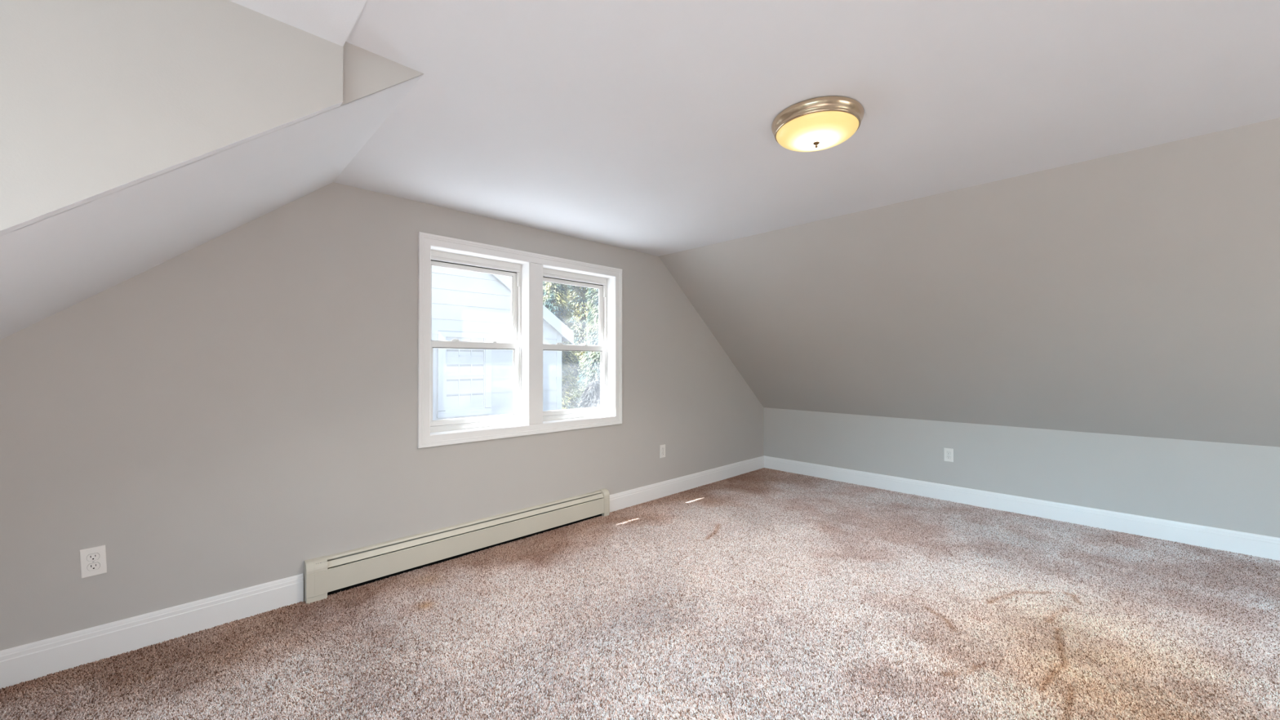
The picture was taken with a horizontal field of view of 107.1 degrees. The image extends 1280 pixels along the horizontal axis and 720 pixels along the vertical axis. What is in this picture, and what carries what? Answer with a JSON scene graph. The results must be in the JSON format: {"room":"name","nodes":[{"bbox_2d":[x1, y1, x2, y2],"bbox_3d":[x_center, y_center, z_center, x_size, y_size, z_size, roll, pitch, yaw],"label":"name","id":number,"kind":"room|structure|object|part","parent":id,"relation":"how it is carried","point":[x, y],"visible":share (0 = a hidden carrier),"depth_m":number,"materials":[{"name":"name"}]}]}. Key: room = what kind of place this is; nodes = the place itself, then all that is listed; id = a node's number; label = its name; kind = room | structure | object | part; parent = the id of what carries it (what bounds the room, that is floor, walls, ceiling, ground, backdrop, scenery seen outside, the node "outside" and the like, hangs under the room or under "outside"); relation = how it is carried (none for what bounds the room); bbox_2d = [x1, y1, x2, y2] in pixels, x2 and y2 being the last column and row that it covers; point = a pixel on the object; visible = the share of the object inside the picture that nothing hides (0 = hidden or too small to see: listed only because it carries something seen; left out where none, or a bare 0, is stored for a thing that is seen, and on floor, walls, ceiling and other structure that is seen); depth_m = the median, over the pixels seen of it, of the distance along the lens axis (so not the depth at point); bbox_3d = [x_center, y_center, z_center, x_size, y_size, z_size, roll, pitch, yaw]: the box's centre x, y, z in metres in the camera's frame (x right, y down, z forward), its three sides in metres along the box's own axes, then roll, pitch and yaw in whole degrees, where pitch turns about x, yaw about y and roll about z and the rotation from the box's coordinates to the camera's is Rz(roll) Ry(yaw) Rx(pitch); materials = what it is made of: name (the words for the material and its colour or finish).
{"room":"empty attic room","nodes":[
{"label":"empty attic room","id":0,"kind":"room"},
{"bbox_2d":[0,0,423,235],"bbox_3d":[-1.597,0.154,0.765,2.376,2.342,0.135,0,0,-44],"label":"wall","id":1,"kind":"structure","parent":0,"point":[97,96],"depth_m":1.10,"materials":[{"name":"grey paint"}]},
{"bbox_2d":[0,74,423,339],"bbox_3d":[-0.327,-0.196,-0.261,1.987,1.658,6.080,0,0,-44],"label":"wall","id":2,"kind":"structure","parent":0,"point":[50,265],"depth_m":1.50,"materials":[{"name":"paint"}]},
{"bbox_2d":[0,182,764,650],"bbox_3d":[-0.793,0.150,3.425,6.075,2.182,0.140,0,0,-44],"label":"wall","id":3,"kind":"structure","parent":0,"point":[237,411],"depth_m":2.34,"materials":[{"name":"grey paint"}]},
{"bbox_2d":[79,544,106,578],"bbox_3d":[-2.227,0.822,1.926,0.075,0.119,0.007,0,0,-44],"label":"wall outlet","id":4,"kind":"object","parent":3,"relation":"attached to","point":[93,561],"visible":1,"depth_m":1.92,"materials":[{"name":"white plastic"}]},
{"bbox_2d":[86,552,99,561],"bbox_3d":[-2.227,0.802,1.926,0.034,0.028,0.007,0,0,-44],"label":"receptacle","id":5,"kind":"object","parent":4,"relation":"attached to","point":[91,557],"depth_m":1.92,"materials":[{"name":"white plastic"}]},
{"bbox_2d":[87,562,100,570],"bbox_3d":[-2.226,0.841,1.927,0.036,0.030,0.007,0,0,-44],"label":"receptacle","id":6,"kind":"object","parent":4,"relation":"attached to","point":[91,566],"depth_m":1.93,"materials":[{"name":"white plastic"}]},
{"bbox_2d":[0,573,303,689],"bbox_3d":[-2.318,1.159,1.830,1.672,0.144,0.015,0,0,-44],"label":"baseboard","id":7,"kind":"structure","parent":3,"relation":"attached to","point":[24,663],"depth_m":2.01,"materials":[{"name":"white paint"}]},
{"bbox_2d":[430,249,521,432],"bbox_3d":[-1.133,-0.117,3.204,0.674,1.143,0.116,0,0,-44],"label":"window","id":8,"kind":"structure","parent":3,"relation":"in","point":[439,259],"depth_m":3.22,"materials":[{"name":"white plastic"}]},
{"bbox_3d":[-1.123,-0.353,3.195,0.642,0.548,0.022,0,0,-44],"label":"sash","id":9,"kind":"part","parent":8,"relation":"part of","materials":[{"name":"white plastic"}]},
{"bbox_3d":[-1.105,0.149,3.174,0.642,0.536,0.024,0,0,-44],"label":"sash","id":10,"kind":"part","parent":8,"relation":"part of","materials":[{"name":"white plastic"}]},
{"bbox_2d":[417,231,622,448],"bbox_3d":[-0.792,-0.115,3.431,1.511,1.175,0.146,0,0,-44],"label":"window frame","id":11,"kind":"structure","parent":3,"relation":"attached to","point":[611,280],"depth_m":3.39,"materials":[{"name":"white paint"}]},
{"bbox_2d":[528,262,542,424],"bbox_3d":[-0.744,-0.116,3.370,0.114,1.143,0.013,0,0,-44],"label":"trim","id":12,"kind":"structure","parent":3,"relation":"attached to","point":[535,270],"depth_m":3.36,"materials":[{"name":"white paint"}]},
{"bbox_2d":[542,267,607,421],"bbox_3d":[-0.561,-0.113,3.759,0.690,1.143,0.116,0,0,-44],"label":"window","id":13,"kind":"structure","parent":3,"relation":"in","point":[548,275],"depth_m":3.85,"materials":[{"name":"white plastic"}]},
{"bbox_3d":[-0.551,-0.349,3.750,0.658,0.548,0.022,0,0,-44],"label":"sash","id":14,"kind":"part","parent":13,"relation":"part of","materials":[{"name":"white plastic"}]},
{"bbox_3d":[-0.533,0.152,3.729,0.658,0.536,0.024,0,0,-44],"label":"sash","id":15,"kind":"part","parent":13,"relation":"part of","materials":[{"name":"white plastic"}]},
{"bbox_2d":[659,444,665,457],"bbox_3d":[0.208,0.828,4.290,0.070,0.116,0.007,0,0,-44],"label":"wall outlet","id":16,"kind":"object","parent":3,"relation":"attached to","point":[662,447],"visible":1,"depth_m":4.28,"materials":[{"name":"white plastic"}]},
{"bbox_2d":[608,455,764,512],"bbox_3d":[0.581,1.176,4.644,2.397,0.144,0.015,0,0,-44],"label":"baseboard","id":17,"kind":"structure","parent":3,"relation":"attached to","point":[620,500],"depth_m":4.44,"materials":[{"name":"white paint"}]},
{"bbox_2d":[0,467,1279,719],"bbox_3d":[1.203,1.288,1.014,6.850,0.116,6.190,0,0,-44],"label":"floor","id":18,"kind":"structure","parent":0,"point":[764,593],"depth_m":2.14,"materials":[{"name":"carpet"}]},
{"bbox_2d":[304,488,609,604],"bbox_3d":[-0.981,1.135,3.095,1.999,0.207,0.062,0,0,-44],"label":"baseboard heater","id":19,"kind":"object","parent":18,"relation":"on","point":[324,575],"visible":1,"depth_m":2.85,"materials":[{"name":"beige metal"}]},
{"bbox_3d":[-0.980,1.122,3.119,1.864,0.174,0.027,0,0,-44],"label":"panel","id":20,"kind":"part","parent":19,"relation":"part of","materials":[{"name":"beige metal"}]},
{"bbox_2d":[228,0,1279,256],"bbox_3d":[0.463,-0.991,0.511,4.968,0.136,6.080,0,0,-44],"label":"ceiling","id":21,"kind":"structure","parent":0,"point":[641,126],"depth_m":1.70,"materials":[{"name":"paint"}]},
{"bbox_2d":[771,96,864,151],"bbox_3d":[0.696,-0.893,1.866,0.342,0.112,0.342,0,0,-44],"label":"ceiling light","id":22,"kind":"object","parent":21,"relation":"attached to","point":[820,123],"visible":1,"depth_m":1.77,"materials":[{"name":"glass"}]},
{"bbox_3d":[0.696,-0.880,1.865,0.306,0.048,0.306,0,0,-44],"label":"lamp shade","id":23,"kind":"part","parent":22,"relation":"part of","materials":[{"name":"beige glass"}]},
{"bbox_2d":[658,117,1279,447],"bbox_3d":[2.895,-0.184,2.867,1.971,1.674,6.080,0,0,-44],"label":"wall","id":24,"kind":"structure","parent":0,"point":[1136,292],"depth_m":2.96,"materials":[{"name":"grey paint"}]},
{"bbox_2d":[763,407,1279,537],"bbox_3d":[3.498,0.930,3.446,0.120,0.822,6.080,0,0,-44],"label":"wall","id":25,"kind":"structure","parent":0,"point":[1233,486],"depth_m":3.62,"materials":[{"name":"grey paint"}]},
{"bbox_2d":[943,448,953,462],"bbox_3d":[2.716,0.836,4.161,0.007,0.116,0.070,0,0,-44],"label":"wall outlet","id":26,"kind":"object","parent":25,"relation":"attached to","point":[948,452],"visible":1,"depth_m":4.16,"materials":[{"name":"white plastic"}]},
{"bbox_2d":[764,455,1279,560],"bbox_3d":[3.499,1.168,3.348,0.015,0.144,5.940,0,0,-44],"label":"baseboard","id":27,"kind":"structure","parent":25,"relation":"attached to","point":[1245,543],"depth_m":3.62,"materials":[{"name":"white paint"}]},
{"label":"outside","id":28,"kind":"structure","parent":0,"visible":0},
{"bbox_3d":[-20.182,4.267,24.354,85.000,0.300,56.900,0,0,-44],"label":"ground","id":29,"kind":"structure","parent":28,"visible":0},
{"bbox_2d":[431,266,573,420],"bbox_3d":[-6.864,0.265,8.398,8.690,7.512,7.225,0,0,-44],"label":"neighbouring house","id":30,"kind":"structure","parent":29,"relation":"on","point":[467,305],"depth_m":7.63,"materials":[{"name":"grey"}]},
{"bbox_2d":[446,349,483,396],"bbox_3d":[-2.775,0.214,7.500,0.607,1.098,0.002,0,0,-44],"label":"window","id":31,"kind":"structure","parent":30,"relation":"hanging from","point":[464,367],"depth_m":7.49,"materials":[{"name":"white"}]},
{"bbox_3d":[-6.829,0.265,8.362,8.670,7.512,7.125,0,0,-44],"label":"eave trim","id":32,"kind":"part","parent":30,"relation":"part of","materials":[{"name":"grey"}]},
{"bbox_2d":[542,281,584,409],"bbox_3d":[-2.763,-0.457,14.305,2.664,9.026,2.768,0,0,23],"label":"conifer tree","id":33,"kind":"object","parent":29,"relation":"on","point":[554,298],"visible":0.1,"depth_m":14.06,"materials":[{"name":"green plant"}]},
{"bbox_2d":[551,284,599,408],"bbox_3d":[-2.529,-2.175,21.289,4.287,12.546,4.976,0,0,-44],"label":"conifer tree","id":34,"kind":"object","parent":29,"relation":"on","point":[580,304],"visible":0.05,"depth_m":20.46,"materials":[{"name":"green plant"}]},
{"bbox_2d":[571,287,599,408],"bbox_3d":[-1.170,-0.440,17.068,2.764,9.026,2.726,0,0,-44],"label":"conifer tree","id":35,"kind":"object","parent":29,"relation":"on","point":[593,313],"visible":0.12,"depth_m":16.69,"materials":[{"name":"green plant"}]},
{"bbox_2d":[577,380,599,408],"bbox_3d":[-1.150,2.289,11.831,1.858,3.558,2.229,0,0,-6],"label":"shrub","id":36,"kind":"object","parent":29,"relation":"on","point":[591,398],"visible":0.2,"depth_m":11.69,"materials":[{"name":"green plant"}]}
]}

